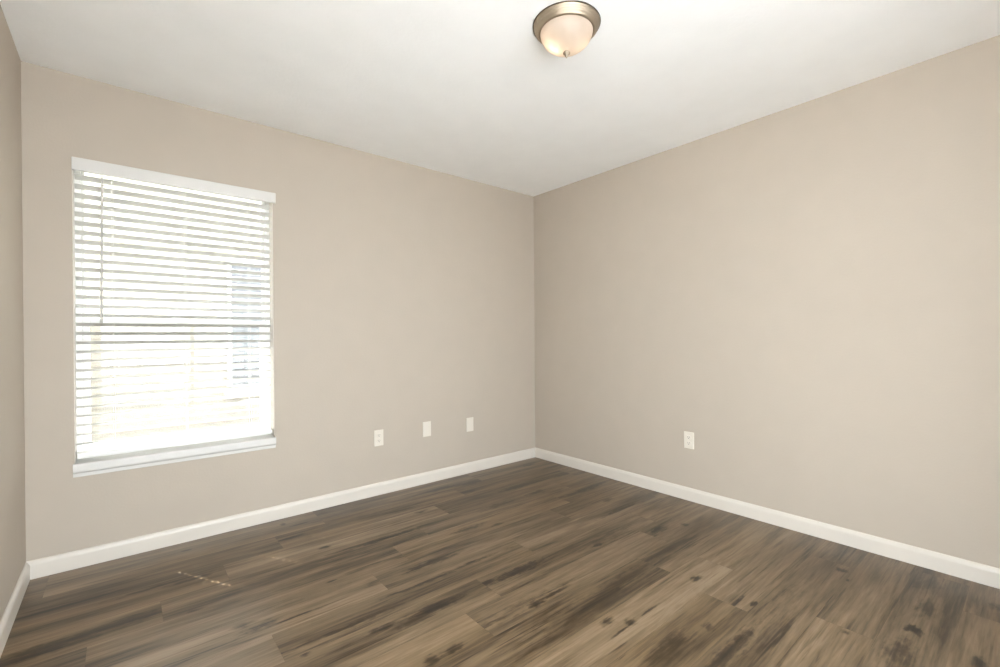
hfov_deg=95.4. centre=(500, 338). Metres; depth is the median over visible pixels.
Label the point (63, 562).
baseboard
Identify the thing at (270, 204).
window frame
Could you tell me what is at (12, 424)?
wall
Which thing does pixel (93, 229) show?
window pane
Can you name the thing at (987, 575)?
baseboard
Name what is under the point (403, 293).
wall
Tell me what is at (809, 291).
wall
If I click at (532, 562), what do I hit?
floor
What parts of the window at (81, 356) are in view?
sash, sash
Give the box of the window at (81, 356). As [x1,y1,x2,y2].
[74,170,270,458]
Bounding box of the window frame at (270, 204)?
[72,170,274,461]
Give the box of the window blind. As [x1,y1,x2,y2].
[71,157,275,457]
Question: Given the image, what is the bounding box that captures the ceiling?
[0,0,999,196]
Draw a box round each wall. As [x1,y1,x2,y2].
[0,5,25,620]
[21,61,534,560]
[534,35,999,567]
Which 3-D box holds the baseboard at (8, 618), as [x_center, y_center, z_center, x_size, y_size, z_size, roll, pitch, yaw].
[-1.347,1.092,1.090,0.014,0.086,2.726,-1,0,-40]
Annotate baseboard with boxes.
[0,563,29,656]
[26,448,535,579]
[535,448,999,588]
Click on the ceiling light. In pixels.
(564, 28)
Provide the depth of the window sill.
2.49 m
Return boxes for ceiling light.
[533,0,600,57]
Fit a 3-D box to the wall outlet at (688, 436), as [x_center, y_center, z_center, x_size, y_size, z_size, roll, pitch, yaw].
[1.289,0.698,3.112,0.009,0.114,0.070,-1,0,-40]
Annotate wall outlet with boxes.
[374,429,382,446]
[684,431,693,448]
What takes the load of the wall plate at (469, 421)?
attached to the wall at (403, 293)
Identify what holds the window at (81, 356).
in the wall at (403, 293)
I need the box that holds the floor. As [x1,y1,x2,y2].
[0,457,999,666]
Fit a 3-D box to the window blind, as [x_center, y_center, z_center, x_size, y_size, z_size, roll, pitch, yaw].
[-1.769,-0.150,2.562,0.925,1.492,0.082,-1,0,-40]
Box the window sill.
[73,434,275,477]
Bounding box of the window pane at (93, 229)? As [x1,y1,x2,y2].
[84,172,261,320]
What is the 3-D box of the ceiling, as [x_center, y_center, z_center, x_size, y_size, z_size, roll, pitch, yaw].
[0.188,-1.379,1.812,3.614,0.120,3.900,-1,0,-40]
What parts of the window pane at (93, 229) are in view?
pane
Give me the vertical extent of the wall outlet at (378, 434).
0.114 m
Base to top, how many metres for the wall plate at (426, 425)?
0.114 m
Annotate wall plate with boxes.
[423,421,430,436]
[466,417,472,431]

